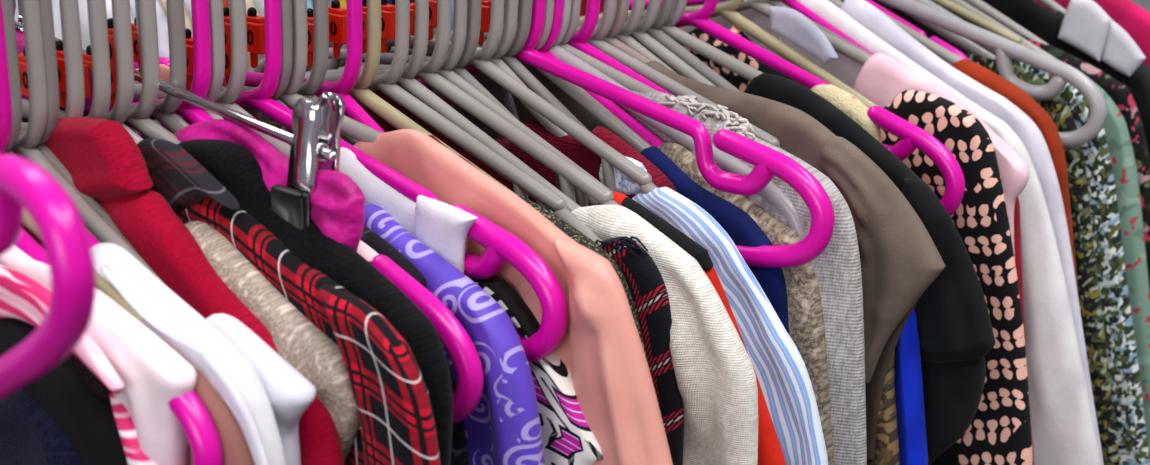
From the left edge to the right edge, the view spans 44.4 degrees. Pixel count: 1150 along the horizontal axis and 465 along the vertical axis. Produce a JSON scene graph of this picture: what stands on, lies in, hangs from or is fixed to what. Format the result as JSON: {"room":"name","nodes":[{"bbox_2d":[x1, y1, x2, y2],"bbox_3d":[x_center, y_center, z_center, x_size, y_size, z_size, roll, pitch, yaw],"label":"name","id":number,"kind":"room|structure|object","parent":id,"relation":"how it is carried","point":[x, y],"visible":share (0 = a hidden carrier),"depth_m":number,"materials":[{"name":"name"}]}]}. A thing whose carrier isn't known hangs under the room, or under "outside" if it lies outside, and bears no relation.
{"room":"second-hand shop","nodes":[
{"label":"second-hand shop","id":0,"kind":"room"},
{"bbox_2d":[184,221,359,460],"bbox_3d":[-0.251,0.254,0.808,0.389,0.592,0.033,17,24,37],"label":"jumper","id":1,"kind":"object","parent":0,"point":[298,341],"visible":0.25,"depth_m":0.62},
{"bbox_2d":[110,64,672,464],"bbox_3d":[-0.174,0.216,0.883,0.668,0.621,0.027,17,24,37],"label":"blouse","id":2,"kind":"object","parent":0,"point":[601,346],"visible":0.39,"depth_m":0.67,"materials":[{"name":"fabric"}]},
{"bbox_2d":[364,203,543,464],"bbox_3d":[-0.201,0.237,0.860,0.520,0.590,0.026,16,24,35],"label":"blouse","id":3,"kind":"object","parent":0,"point":[504,428],"visible":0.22,"depth_m":0.66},
{"bbox_2d":[340,136,827,464],"bbox_3d":[-0.077,0.204,0.990,0.652,0.580,0.031,16,24,34],"label":"shirt","id":4,"kind":"object","parent":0,"point":[780,369],"visible":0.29,"depth_m":0.79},
{"bbox_2d":[344,90,677,202],"bbox_3d":[-0.066,0.195,1.000,0.513,0.592,0.023,16,24,35],"label":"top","id":5,"kind":"object","parent":4,"relation":"attached to","point":[574,150],"visible":0.14,"depth_m":0.87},
{"bbox_2d":[269,118,786,464],"bbox_3d":[-0.097,0.216,0.972,0.676,0.573,0.020,16,24,35],"label":"cardigan","id":6,"kind":"object","parent":4,"relation":"attached to","point":[770,452],"visible":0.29,"depth_m":0.77,"materials":[{"name":"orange fabric"}]},
{"bbox_2d":[519,196,649,370],"bbox_3d":[-0.141,0.226,0.926,0.539,0.584,0.020,16,24,35],"label":"jumper","id":7,"kind":"object","parent":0,"point":[572,232],"visible":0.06,"depth_m":0.73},
{"bbox_2d":[361,62,866,464],"bbox_3d":[-0.028,0.177,1.036,0.550,0.604,0.031,16,24,35],"label":"t-shirt","id":8,"kind":"object","parent":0,"point":[837,270],"visible":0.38,"depth_m":0.84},
{"bbox_2d":[397,84,833,464],"bbox_3d":[-0.039,0.192,1.030,0.535,0.580,0.028,16,24,35],"label":"jumper","id":9,"kind":"object","parent":8,"relation":"attached to","point":[805,310],"visible":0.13,"depth_m":0.83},
{"bbox_2d":[639,146,788,333],"bbox_3d":[-0.044,0.195,1.025,0.504,0.577,0.025,16,24,35],"label":"shirt","id":10,"kind":"object","parent":9,"relation":"attached to","point":[741,228],"visible":0.07,"depth_m":0.84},
{"bbox_2d":[550,205,757,464],"bbox_3d":[-0.119,0.221,0.948,0.559,0.578,0.036,16,24,35],"label":"jumper","id":11,"kind":"object","parent":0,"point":[715,375],"visible":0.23,"depth_m":0.74,"materials":[{"name":"fabric"}]},
{"bbox_2d":[595,236,683,464],"bbox_3d":[-0.125,0.227,0.944,0.470,0.571,0.025,17,24,37],"label":"shirt","id":12,"kind":"object","parent":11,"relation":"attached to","point":[645,282],"visible":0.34,"depth_m":0.74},
{"bbox_2d":[677,6,1032,464],"bbox_3d":[0.101,0.121,1.165,0.615,0.629,0.024,16,24,35],"label":"shirt","id":13,"kind":"object","parent":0,"point":[999,433],"visible":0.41,"depth_m":0.98,"materials":[{"name":"fabric"}]},
{"bbox_2d":[744,73,995,464],"bbox_3d":[0.051,0.155,1.114,0.550,0.601,0.031,17,24,36],"label":"t-shirt","id":14,"kind":"object","parent":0,"point":[954,326],"visible":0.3,"depth_m":0.92,"materials":[{"name":"fabric"}]},
{"bbox_2d":[810,84,881,142],"bbox_3d":[0.075,0.149,1.145,0.420,0.593,0.022,16,24,35],"label":"camisole","id":15,"kind":"object","parent":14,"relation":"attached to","point":[855,109],"visible":0.02,"depth_m":0.97,"materials":[{"name":"beige fabric"}]},
{"bbox_2d":[895,309,927,464],"bbox_3d":[0.029,0.183,1.106,0.565,0.552,0.027,16,24,35],"label":"blouse","id":16,"kind":"object","parent":14,"relation":"attached to","point":[910,410],"visible":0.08,"depth_m":0.91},
{"bbox_2d":[433,35,945,459],"bbox_3d":[0.010,0.167,1.062,0.514,0.610,0.037,16,24,35],"label":"t-shirt","id":17,"kind":"object","parent":16,"relation":"attached to","point":[899,258],"visible":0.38,"depth_m":0.86,"materials":[{"name":"fabric"}]},
{"bbox_2d":[867,350,899,464],"bbox_3d":[0.017,0.189,1.094,0.543,0.548,0.022,16,24,35],"label":"shirt","id":18,"kind":"object","parent":16,"relation":"attached to","point":[887,452],"visible":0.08,"depth_m":0.91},
{"label":"floor","id":19,"kind":"structure","parent":0,"visible":0},
{"bbox_3d":[0.117,0.412,1.297,0.587,1.459,2.823,19,25,39],"label":"rail","id":20,"kind":"object","parent":19,"relation":"on","visible":0},
{"bbox_2d":[0,154,95,399],"bbox_3d":[-0.273,0.035,0.550,0.013,0.299,0.370,-16,26,-42],"label":"hanger","id":21,"kind":"object","parent":20,"relation":"hanging from","point":[25,184],"visible":1,"depth_m":0.41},
{"bbox_2d":[0,0,99,246],"bbox_3d":[-0.279,-0.046,0.662,0.362,0.219,0.011,16,24,35],"label":"hanger","id":22,"kind":"object","parent":20,"relation":"hanging from","point":[5,96],"visible":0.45,"depth_m":0.64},
{"bbox_2d":[1,0,100,242],"bbox_3d":[-0.281,-0.038,0.673,0.380,0.243,0.010,16,24,35],"label":"hanger","id":23,"kind":"object","parent":20,"relation":"hanging from","point":[7,5],"visible":0.25,"depth_m":0.64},
{"bbox_2d":[21,0,84,129],"bbox_3d":[-0.264,-0.038,0.701,0.416,0.262,0.010,16,24,35],"label":"hanger","id":24,"kind":"object","parent":20,"relation":"hanging from","point":[69,9],"visible":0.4,"depth_m":0.66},
{"bbox_2d":[18,47,28,99],"bbox_3d":[-0.267,-0.075,0.692,0.020,0.034,0.009,18,25,38],"label":"tag","id":25,"kind":"object","parent":24,"relation":"attached to","point":[22,57],"visible":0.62,"depth_m":0.69,"materials":[{"name":"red plastic"}]},
{"bbox_2d":[15,117,344,464],"bbox_3d":[-0.264,0.238,0.786,0.540,0.637,0.027,16,24,34],"label":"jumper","id":26,"kind":"object","parent":24,"relation":"hanging from","point":[103,161],"visible":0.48,"depth_m":0.65,"materials":[{"name":"red fabric"}]},
{"bbox_2d":[91,243,285,464],"bbox_3d":[-0.288,0.265,0.769,0.560,0.599,0.023,17,24,36],"label":"shirt","id":27,"kind":"object","parent":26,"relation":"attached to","point":[168,316],"visible":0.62,"depth_m":0.58,"materials":[{"name":"white fabric"}]},
{"bbox_2d":[0,245,195,464],"bbox_3d":[-0.304,0.267,0.751,0.361,0.606,0.026,17,24,36],"label":"blouse","id":28,"kind":"object","parent":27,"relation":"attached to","point":[152,373],"visible":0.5,"depth_m":0.57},
{"bbox_2d":[22,0,110,118],"bbox_3d":[-0.265,-0.034,0.722,0.403,0.284,0.010,16,24,35],"label":"hanger","id":29,"kind":"object","parent":20,"relation":"hanging from","point":[97,15],"visible":0.17,"depth_m":0.67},
{"bbox_2d":[55,40,65,107],"bbox_3d":[-0.255,-0.079,0.699,0.020,0.034,0.009,15,23,32],"label":"tag","id":30,"kind":"object","parent":29,"relation":"attached to","point":[59,44],"visible":0.3,"depth_m":0.69,"materials":[{"name":"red plastic"}]},
{"bbox_2d":[23,208,147,327],"bbox_3d":[-0.286,-0.037,0.657,0.385,0.232,0.010,16,24,35],"label":"hanger","id":31,"kind":"object","parent":20,"relation":"hanging from","point":[102,284],"visible":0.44,"depth_m":0.60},
{"bbox_2d":[159,337,254,464],"bbox_3d":[-0.296,0.280,0.765,0.529,0.574,0.024,16,24,35],"label":"shirt","id":32,"kind":"object","parent":31,"relation":"hanging from","point":[236,451],"visible":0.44,"depth_m":0.57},
{"bbox_2d":[11,0,162,281],"bbox_3d":[-0.276,-0.035,0.687,0.401,0.257,0.011,16,24,35],"label":"hanger","id":33,"kind":"object","parent":20,"relation":"hanging from","point":[26,145],"visible":0.38,"depth_m":0.65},
{"bbox_2d":[20,0,167,286],"bbox_3d":[-0.276,-0.034,0.694,0.394,0.263,0.011,16,24,35],"label":"hanger","id":34,"kind":"object","parent":20,"relation":"hanging from","point":[46,10],"visible":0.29,"depth_m":0.66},
{"bbox_2d":[206,313,315,464],"bbox_3d":[-0.276,0.273,0.786,0.397,0.574,0.027,16,24,35],"label":"t-shirt","id":35,"kind":"object","parent":34,"relation":"hanging from","point":[289,393],"visible":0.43,"depth_m":0.59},
{"bbox_2d":[85,0,143,143],"bbox_3d":[-0.235,-0.053,0.708,0.420,0.238,0.011,16,24,35],"label":"hanger","id":36,"kind":"object","parent":20,"relation":"hanging from","point":[121,14],"visible":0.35,"depth_m":0.68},
{"bbox_2d":[137,138,440,464],"bbox_3d":[-0.247,0.238,0.806,0.541,0.623,0.031,16,24,35],"label":"shirt","id":37,"kind":"object","parent":36,"relation":"hanging from","point":[390,391],"visible":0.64,"depth_m":0.61,"materials":[{"name":"red fabric"}]},
{"bbox_2d":[15,228,222,464],"bbox_3d":[-0.296,-0.035,0.648,0.398,0.231,0.013,16,24,35],"label":"hanger","id":38,"kind":"object","parent":20,"relation":"hanging from","point":[194,418],"visible":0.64,"depth_m":0.56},
{"bbox_2d":[123,0,180,143],"bbox_3d":[-0.221,-0.052,0.715,0.419,0.245,0.010,16,24,35],"label":"hanger","id":39,"kind":"object","parent":20,"relation":"hanging from","point":[138,118],"visible":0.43,"depth_m":0.69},
{"bbox_2d":[22,98,452,464],"bbox_3d":[-0.236,0.234,0.817,0.439,0.623,0.028,16,24,35],"label":"long sleeved top","id":40,"kind":"object","parent":39,"relation":"hanging from","point":[234,166],"visible":0.19,"depth_m":0.63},
{"bbox_2d":[131,0,188,133],"bbox_3d":[-0.218,-0.059,0.731,0.414,0.244,0.011,16,24,35],"label":"hanger","id":41,"kind":"object","parent":20,"relation":"hanging from","point":[164,111],"visible":0.14,"depth_m":0.70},
{"bbox_2d":[13,0,344,229],"bbox_3d":[-0.214,-0.098,0.706,0.279,0.152,0.029,16,24,35],"label":"hanger","id":42,"kind":"object","parent":20,"relation":"hanging from","point":[314,141],"visible":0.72,"depth_m":0.65,"materials":[{"name":"silver metal"}]},
{"bbox_2d":[107,18,115,66],"bbox_3d":[-0.238,-0.094,0.727,0.020,0.034,0.009,17,24,36],"label":"tag","id":43,"kind":"object","parent":42,"relation":"attached to","point":[109,20],"visible":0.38,"depth_m":0.72,"materials":[{"name":"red plastic"}]},
{"bbox_2d":[16,31,364,251],"bbox_3d":[-0.231,0.219,0.818,0.315,0.649,0.026,16,23,34],"label":"skirt","id":44,"kind":"object","parent":42,"relation":"hanging from","point":[336,207],"visible":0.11,"depth_m":0.65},
{"bbox_2d":[133,0,224,119],"bbox_3d":[-0.214,-0.055,0.759,0.412,0.270,0.011,16,24,35],"label":"hanger","id":45,"kind":"object","parent":20,"relation":"hanging from","point":[215,6],"visible":0.18,"depth_m":0.72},
{"bbox_2d":[360,226,469,464],"bbox_3d":[-0.210,0.242,0.851,0.464,0.584,0.022,16,24,35],"label":"blouse","id":46,"kind":"object","parent":45,"relation":"hanging from","point":[459,450],"visible":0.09,"depth_m":0.68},
{"bbox_2d":[134,0,292,133],"bbox_3d":[-0.182,-0.065,0.785,0.416,0.262,0.011,16,24,35],"label":"hanger","id":47,"kind":"object","parent":20,"relation":"hanging from","point":[286,5],"visible":0.18,"depth_m":0.75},
{"bbox_2d":[469,275,602,464],"bbox_3d":[-0.183,0.245,0.884,0.490,0.565,0.021,16,24,35],"label":"blouse","id":48,"kind":"object","parent":47,"relation":"hanging from","point":[567,438],"visible":0.2,"depth_m":0.68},
{"bbox_2d":[215,0,290,156],"bbox_3d":[-0.193,-0.067,0.756,0.419,0.243,0.011,16,24,35],"label":"hanger","id":49,"kind":"object","parent":20,"relation":"hanging from","point":[237,8],"visible":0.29,"depth_m":0.73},
{"bbox_2d":[185,28,193,90],"bbox_3d":[-0.209,-0.093,0.760,0.020,0.034,0.009,17,24,36],"label":"tag","id":50,"kind":"object","parent":49,"relation":"attached to","point":[189,40],"visible":0.25,"depth_m":0.75,"materials":[{"name":"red plastic"}]},
{"bbox_2d":[134,0,384,132],"bbox_3d":[-0.153,-0.070,0.823,0.417,0.267,0.014,16,24,35],"label":"hanger","id":51,"kind":"object","parent":20,"relation":"hanging from","point":[347,81],"visible":0.13,"depth_m":0.79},
{"bbox_2d":[307,8,313,66],"bbox_3d":[-0.152,-0.112,0.809,0.020,0.034,0.009,16,23,34],"label":"tag","id":52,"kind":"object","parent":51,"relation":"attached to","point":[309,10],"visible":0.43,"depth_m":0.80,"materials":[{"name":"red plastic"}]},
{"bbox_2d":[222,0,381,141],"bbox_3d":[-0.153,-0.059,0.777,0.415,0.263,0.010,16,24,35],"label":"hanger","id":53,"kind":"object","parent":20,"relation":"hanging from","point":[350,127],"visible":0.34,"depth_m":0.75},
{"bbox_2d":[246,7,264,67],"bbox_3d":[-0.179,-0.108,0.782,0.020,0.034,0.009,16,24,35],"label":"tag","id":54,"kind":"object","parent":53,"relation":"attached to","point":[255,24],"visible":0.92,"depth_m":0.78,"materials":[{"name":"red plastic"}]},
{"bbox_2d":[256,0,356,145],"bbox_3d":[-0.161,-0.076,0.796,0.385,0.241,0.011,16,24,35],"label":"hanger","id":55,"kind":"object","parent":20,"relation":"hanging from","point":[316,78],"visible":0.06,"depth_m":0.77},
{"bbox_2d":[223,7,230,53],"bbox_3d":[-0.191,-0.106,0.770,0.020,0.034,0.009,16,24,35],"label":"tag","id":56,"kind":"object","parent":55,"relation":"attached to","point":[225,9],"visible":0.25,"depth_m":0.76,"materials":[{"name":"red plastic"}]},
{"bbox_2d":[132,0,482,423],"bbox_3d":[-0.208,-0.064,0.740,0.428,0.240,0.013,16,24,35],"label":"hanger","id":57,"kind":"object","parent":20,"relation":"hanging from","point":[460,347],"visible":0.33,"depth_m":0.65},
{"bbox_2d":[357,240,378,262],"bbox_3d":[-0.216,0.244,0.845,0.536,0.585,0.020,16,24,35],"label":"camisole","id":58,"kind":"object","parent":57,"relation":"hanging from","point":[364,250],"visible":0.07,"depth_m":0.67,"materials":[{"name":"white fabric"}]},
{"bbox_2d":[137,0,567,361],"bbox_3d":[-0.170,-0.066,0.766,0.427,0.246,0.014,16,24,35],"label":"hanger","id":59,"kind":"object","parent":20,"relation":"hanging from","point":[501,246],"visible":0.39,"depth_m":0.68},
{"bbox_2d":[135,120,477,273],"bbox_3d":[-0.186,0.226,0.871,0.341,0.610,0.025,16,24,35],"label":"shirt","id":60,"kind":"object","parent":59,"relation":"hanging from","point":[444,228],"visible":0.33,"depth_m":0.69,"materials":[{"name":"white fabric"}]},
{"bbox_2d":[244,0,580,211],"bbox_3d":[-0.111,-0.087,0.849,0.418,0.250,0.010,16,24,35],"label":"hanger","id":61,"kind":"object","parent":20,"relation":"hanging from","point":[407,82],"visible":0.19,"depth_m":0.82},
{"bbox_2d":[381,0,394,52],"bbox_3d":[-0.114,-0.124,0.840,0.020,0.034,0.009,16,23,34],"label":"tag","id":62,"kind":"object","parent":61,"relation":"attached to","point":[387,10],"visible":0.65,"depth_m":0.83,"materials":[{"name":"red plastic"}]},
{"bbox_2d":[258,0,567,136],"bbox_3d":[-0.076,-0.094,0.916,0.404,0.284,0.010,16,24,35],"label":"hanger","id":63,"kind":"object","parent":20,"relation":"hanging from","point":[511,6],"visible":0.13,"depth_m":0.88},
{"bbox_2d":[252,0,598,205],"bbox_3d":[-0.089,-0.101,0.882,0.350,0.248,0.009,16,24,35],"label":"hanger","id":64,"kind":"object","parent":20,"relation":"hanging from","point":[474,6],"visible":0.16,"depth_m":0.86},
{"bbox_2d":[257,0,603,245],"bbox_3d":[-0.116,-0.089,0.833,0.397,0.233,0.010,16,24,35],"label":"hanger","id":65,"kind":"object","parent":20,"relation":"hanging from","point":[524,184],"visible":0.3,"depth_m":0.80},
{"bbox_2d":[347,0,518,196],"bbox_3d":[-0.131,-0.081,0.820,0.420,0.241,0.011,16,24,35],"label":"hanger","id":66,"kind":"object","parent":20,"relation":"hanging from","point":[360,91],"visible":0.12,"depth_m":0.80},
{"bbox_2d":[328,0,346,57],"bbox_3d":[-0.138,-0.117,0.814,0.020,0.034,0.009,17,24,37],"label":"tag","id":67,"kind":"object","parent":66,"relation":"attached to","point":[337,15],"visible":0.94,"depth_m":0.81,"materials":[{"name":"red plastic"}]},
{"bbox_2d":[269,0,612,206],"bbox_3d":[-0.090,-0.095,0.870,0.418,0.250,0.010,16,24,35],"label":"hanger","id":68,"kind":"object","parent":20,"relation":"hanging from","point":[457,45],"visible":0.22,"depth_m":0.84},
{"bbox_2d":[306,0,588,130],"bbox_3d":[-0.061,-0.110,0.915,0.348,0.252,0.009,16,24,35],"label":"hanger","id":69,"kind":"object","parent":20,"relation":"hanging from","point":[525,6],"visible":0.19,"depth_m":0.89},
{"bbox_2d":[466,0,490,44],"bbox_3d":[-0.060,-0.137,0.905,0.020,0.034,0.009,16,24,35],"label":"tag","id":70,"kind":"object","parent":69,"relation":"attached to","point":[485,4],"visible":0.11,"depth_m":0.90,"materials":[{"name":"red plastic"}]},
{"bbox_2d":[280,0,618,204],"bbox_3d":[-0.095,-0.095,0.856,0.414,0.239,0.011,16,24,35],"label":"hanger","id":71,"kind":"object","parent":20,"relation":"hanging from","point":[570,176],"visible":0.21,"depth_m":0.82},
{"bbox_2d":[311,0,650,151],"bbox_3d":[-0.044,-0.109,0.928,0.416,0.262,0.011,16,24,35],"label":"hanger","id":72,"kind":"object","parent":20,"relation":"hanging from","point":[578,94],"visible":0.22,"depth_m":0.89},
{"bbox_2d":[339,0,657,193],"bbox_3d":[-0.067,-0.107,0.888,0.395,0.238,0.011,16,24,35],"label":"hanger","id":73,"kind":"object","parent":20,"relation":"hanging from","point":[611,158],"visible":0.27,"depth_m":0.85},
{"bbox_2d":[428,0,436,39],"bbox_3d":[-0.092,-0.139,0.898,0.020,0.034,0.009,16,24,35],"label":"tag","id":74,"kind":"object","parent":73,"relation":"attached to","point":[432,3],"visible":0.43,"depth_m":0.89,"materials":[{"name":"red plastic"}]},
{"bbox_2d":[450,0,675,72],"bbox_3d":[0.017,-0.128,0.992,0.416,0.262,0.011,16,24,35],"label":"hanger","id":75,"kind":"object","parent":20,"relation":"hanging from","point":[638,6],"visible":0.04,"depth_m":0.97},
{"bbox_2d":[538,0,664,147],"bbox_3d":[-0.035,-0.114,0.930,0.423,0.251,0.013,16,24,35],"label":"hanger","id":76,"kind":"object","parent":20,"relation":"hanging from","point":[637,127],"visible":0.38,"depth_m":0.89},
{"bbox_2d":[558,0,656,92],"bbox_3d":[-0.012,-0.118,0.932,0.419,0.245,0.010,16,24,35],"label":"hanger","id":77,"kind":"object","parent":20,"relation":"hanging from","point":[632,84],"visible":0.16,"depth_m":0.91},
{"bbox_2d":[399,0,834,266],"bbox_3d":[-0.031,-0.102,0.908,0.452,0.261,0.013,16,24,35],"label":"hanger","id":78,"kind":"object","parent":20,"relation":"hanging from","point":[768,162],"visible":0.52,"depth_m":0.82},
{"bbox_2d":[567,0,672,94],"bbox_3d":[-0.004,-0.127,0.947,0.439,0.237,0.013,16,24,35],"label":"hanger","id":79,"kind":"object","parent":20,"relation":"hanging from","point":[578,41],"visible":0.15,"depth_m":0.93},
{"bbox_2d":[503,0,740,91],"bbox_3d":[0.039,-0.132,1.016,0.444,0.269,0.010,16,24,35],"label":"hanger","id":80,"kind":"object","parent":20,"relation":"hanging from","point":[664,13],"visible":0.12,"depth_m":0.98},
{"bbox_2d":[602,0,650,63],"bbox_3d":[0.015,-0.131,0.971,0.419,0.243,0.010,16,24,35],"label":"hanger","id":81,"kind":"object","parent":20,"relation":"hanging from","point":[622,9],"visible":0.09,"depth_m":0.95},
{"bbox_2d":[577,0,716,86],"bbox_3d":[0.030,-0.133,1.002,0.416,0.258,0.010,16,24,35],"label":"hanger","id":82,"kind":"object","parent":20,"relation":"hanging from","point":[675,63],"visible":0.07,"depth_m":0.97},
{"bbox_2d":[517,0,786,151],"bbox_3d":[0.009,-0.126,0.959,0.430,0.242,0.010,16,24,35],"label":"hanger","id":83,"kind":"object","parent":20,"relation":"hanging from","point":[668,84],"visible":0.11,"depth_m":0.93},
{"bbox_2d":[548,0,804,238],"bbox_3d":[-0.024,-0.123,0.927,0.423,0.235,0.013,16,24,35],"label":"hanger","id":84,"kind":"object","parent":20,"relation":"hanging from","point":[771,193],"visible":0.27,"depth_m":0.86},
{"bbox_2d":[659,0,762,80],"bbox_3d":[0.062,-0.144,1.012,0.420,0.241,0.010,16,24,35],"label":"hanger","id":85,"kind":"object","parent":20,"relation":"hanging from","point":[746,71],"visible":0.25,"depth_m":0.99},
{"bbox_2d":[579,0,877,107],"bbox_3d":[0.104,-0.161,1.071,0.418,0.251,0.010,16,24,35],"label":"hanger","id":86,"kind":"object","parent":20,"relation":"hanging from","point":[726,10],"visible":0.12,"depth_m":1.04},
{"bbox_2d":[644,0,843,10],"bbox_3d":[0.187,-0.192,1.154,0.418,0.250,0.011,16,24,35],"label":"hanger","id":87,"kind":"object","parent":20,"relation":"hanging from","point":[838,3],"visible":0.12,"depth_m":1.13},
{"bbox_2d":[841,0,1103,464],"bbox_3d":[0.182,0.094,1.248,0.642,0.624,0.022,16,24,35],"label":"shirt","id":88,"kind":"object","parent":87,"relation":"hanging from","point":[863,12],"visible":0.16,"depth_m":1.07,"materials":[{"name":"white fabric"}]},
{"bbox_2d":[616,0,873,54],"bbox_3d":[0.158,-0.195,1.119,0.330,0.221,0.012,16,24,35],"label":"hanger","id":89,"kind":"object","parent":20,"relation":"hanging from","point":[794,4],"visible":0.07,"depth_m":1.10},
{"bbox_2d":[696,0,871,54],"bbox_3d":[0.147,-0.178,1.106,0.419,0.243,0.011,16,24,35],"label":"hanger","id":90,"kind":"object","parent":20,"relation":"hanging from","point":[771,2],"visible":0.02,"depth_m":1.08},
{"bbox_2d":[709,0,871,64],"bbox_3d":[0.139,-0.173,1.089,0.420,0.241,0.010,16,24,35],"label":"hanger","id":91,"kind":"object","parent":20,"relation":"hanging from","point":[854,53],"visible":0.19,"depth_m":1.05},
{"bbox_2d":[628,11,1028,257],"bbox_3d":[0.126,0.126,1.195,0.571,0.599,0.023,16,24,35],"label":"shirt","id":92,"kind":"object","parent":91,"relation":"hanging from","point":[882,77],"visible":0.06,"depth_m":1.01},
{"bbox_2d":[674,0,964,215],"bbox_3d":[0.087,-0.155,1.039,0.444,0.239,0.013,16,24,35],"label":"hanger","id":93,"kind":"object","parent":20,"relation":"hanging from","point":[911,136],"visible":0.4,"depth_m":0.96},
{"bbox_2d":[841,0,962,64],"bbox_3d":[0.205,-0.198,1.168,0.419,0.246,0.010,16,24,35],"label":"hanger","id":94,"kind":"object","parent":20,"relation":"hanging from","point":[940,51],"visible":0.11,"depth_m":1.12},
{"bbox_2d":[951,59,1078,298],"bbox_3d":[0.198,0.109,1.272,0.585,0.581,0.023,16,24,35],"label":"shirt","id":95,"kind":"object","parent":94,"relation":"hanging from","point":[984,76],"visible":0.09,"depth_m":1.08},
{"bbox_2d":[865,0,968,59],"bbox_3d":[0.217,-0.226,1.169,0.264,0.194,0.010,16,24,35],"label":"hanger","id":96,"kind":"object","parent":20,"relation":"hanging from","point":[944,44],"visible":0.13,"depth_m":1.14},
{"bbox_2d":[904,12,995,58],"bbox_3d":[0.238,-0.208,1.207,0.418,0.251,0.010,16,24,35],"label":"hanger","id":97,"kind":"object","parent":20,"relation":"hanging from","point":[968,45],"visible":0.16,"depth_m":1.15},
{"bbox_2d":[953,46,1118,464],"bbox_3d":[0.233,0.099,1.309,0.602,0.578,0.023,16,24,35],"label":"shirt","id":98,"kind":"object","parent":97,"relation":"hanging from","point":[1056,107],"visible":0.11,"depth_m":1.13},
{"bbox_2d":[916,0,994,54],"bbox_3d":[0.254,-0.217,1.219,0.424,0.243,0.013,16,24,35],"label":"hanger","id":99,"kind":"object","parent":20,"relation":"hanging from","point":[926,2],"visible":0.09,"depth_m":1.18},
{"bbox_2d":[1011,58,1148,464],"bbox_3d":[0.247,0.091,1.322,0.635,0.583,0.023,16,24,35],"label":"shirt","id":100,"kind":"object","parent":99,"relation":"hanging from","point":[1125,381],"visible":0.15,"depth_m":1.14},
{"bbox_2d":[931,0,1028,47],"bbox_3d":[0.274,-0.232,1.231,0.352,0.222,0.009,16,24,35],"label":"hanger","id":101,"kind":"object","parent":20,"relation":"hanging from","point":[949,5],"visible":0.06,"depth_m":1.19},
{"bbox_2d":[877,0,1106,147],"bbox_3d":[0.235,-0.204,1.186,0.443,0.247,0.013,16,24,35],"label":"hanger","id":102,"kind":"object","parent":20,"relation":"hanging from","point":[1005,49],"visible":0.39,"depth_m":1.10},
{"bbox_2d":[950,0,1054,57],"bbox_3d":[0.285,-0.225,1.257,0.418,0.252,0.010,16,24,35],"label":"hanger","id":103,"kind":"object","parent":20,"relation":"hanging from","point":[962,3],"visible":0.04,"depth_m":1.21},
{"bbox_2d":[1054,58,1149,464],"bbox_3d":[0.281,0.087,1.361,0.605,0.567,0.023,16,24,35],"label":"shirt","id":104,"kind":"object","parent":103,"relation":"hanging from","point":[1119,143],"visible":0.09,"depth_m":1.17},
{"bbox_2d":[965,0,1048,44],"bbox_3d":[0.303,-0.230,1.280,0.417,0.256,0.010,16,24,35],"label":"hanger","id":105,"kind":"object","parent":20,"relation":"hanging from","point":[980,5],"visible":0.09,"depth_m":1.23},
{"bbox_2d":[842,0,1149,287],"bbox_3d":[0.302,0.059,1.374,0.597,0.612,0.025,16,24,35],"label":"shirt","id":106,"kind":"object","parent":105,"relation":"hanging from","point":[1118,92],"visible":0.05,"depth_m":1.19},
{"label":"hanger","id":107,"kind":"object","parent":20,"relation":"hanging from","visible":0},
{"bbox_2d":[679,0,1099,464],"bbox_3d":[0.163,0.100,1.228,0.666,0.625,0.028,16,24,35],"label":"shirt","id":108,"kind":"object","parent":107,"relation":"hanging from","point":[1062,427],"visible":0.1,"depth_m":1.06,"materials":[{"name":"white fabric"}]},
{"bbox_2d":[1014,196,1033,464],"bbox_3d":[0.138,0.140,1.214,0.573,0.562,0.017,16,24,35],"label":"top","id":109,"kind":"object","parent":108,"relation":"attached to","point":[1017,229],"visible":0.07,"depth_m":1.02,"materials":[{"name":"fabric"}]},
{"label":"hanger","id":110,"kind":"object","parent":20,"relation":"hanging from","visible":0},
{"bbox_2d":[0,264,157,464],"bbox_3d":[-0.311,0.275,0.747,0.518,0.594,0.025,16,24,35],"label":"shirt","id":111,"kind":"object","parent":110,"relation":"hanging from","point":[23,298],"visible":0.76,"depth_m":0.58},
{"label":"hanger","id":112,"kind":"object","parent":20,"relation":"hanging from","visible":0},
{"bbox_2d":[0,388,81,464],"bbox_3d":[-0.320,0.299,0.746,0.466,0.548,0.031,16,24,35],"label":"jumper","id":113,"kind":"object","parent":112,"relation":"hanging from","point":[29,435],"visible":0.62,"depth_m":0.59,"materials":[{"name":"blue fabric"}]},
{"bbox_3d":[-0.209,0.175,1.965,0.587,1.445,3.824,19,25,39],"label":"rail","id":114,"kind":"object","parent":19,"relation":"on","visible":0},
{"bbox_2d":[14,0,134,48],"bbox_3d":[-0.609,0.002,1.432,0.450,0.797,0.026,7,20,13],"label":"garment","id":115,"kind":"object","parent":114,"relation":"hanging from","point":[83,10],"visible":0.02,"depth_m":1.31,"materials":[{"name":"fabric"}]},
{"bbox_2d":[130,0,168,57],"bbox_3d":[-0.587,-0.006,1.455,0.450,0.797,0.023,7,20,13],"label":"garment","id":116,"kind":"object","parent":114,"relation":"hanging from","point":[162,24],"visible":0.02,"depth_m":1.33,"materials":[{"name":"fabric"}]},
{"label":"hanger","id":117,"kind":"object","parent":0,"visible":0},
{"bbox_2d":[982,0,1149,159],"bbox_3d":[0.325,0.047,1.395,0.579,0.621,0.032,16,24,35],"label":"shirt","id":118,"kind":"object","parent":117,"relation":"hanging from","point":[1086,32],"visible":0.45,"depth_m":1.21,"materials":[{"name":"black fabric"}]},
{"label":"hanger","id":119,"kind":"object","parent":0,"visible":0},
{"bbox_2d":[1034,0,1149,66],"bbox_3d":[0.411,0.019,1.485,0.532,0.620,0.023,16,24,35],"label":"shirt","id":120,"kind":"object","parent":119,"relation":"hanging from","point":[1135,20],"visible":0.04,"depth_m":1.32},
{"label":"hanger","id":121,"kind":"object","parent":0,"visible":0},
{"bbox_2d":[0,318,127,464],"bbox_3d":[-0.314,0.284,0.747,0.498,0.576,0.025,17,24,36],"label":"shirt","id":122,"kind":"object","parent":121,"relation":"hanging from","point":[87,420],"visible":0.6,"depth_m":0.58,"materials":[{"name":"black fabric"}]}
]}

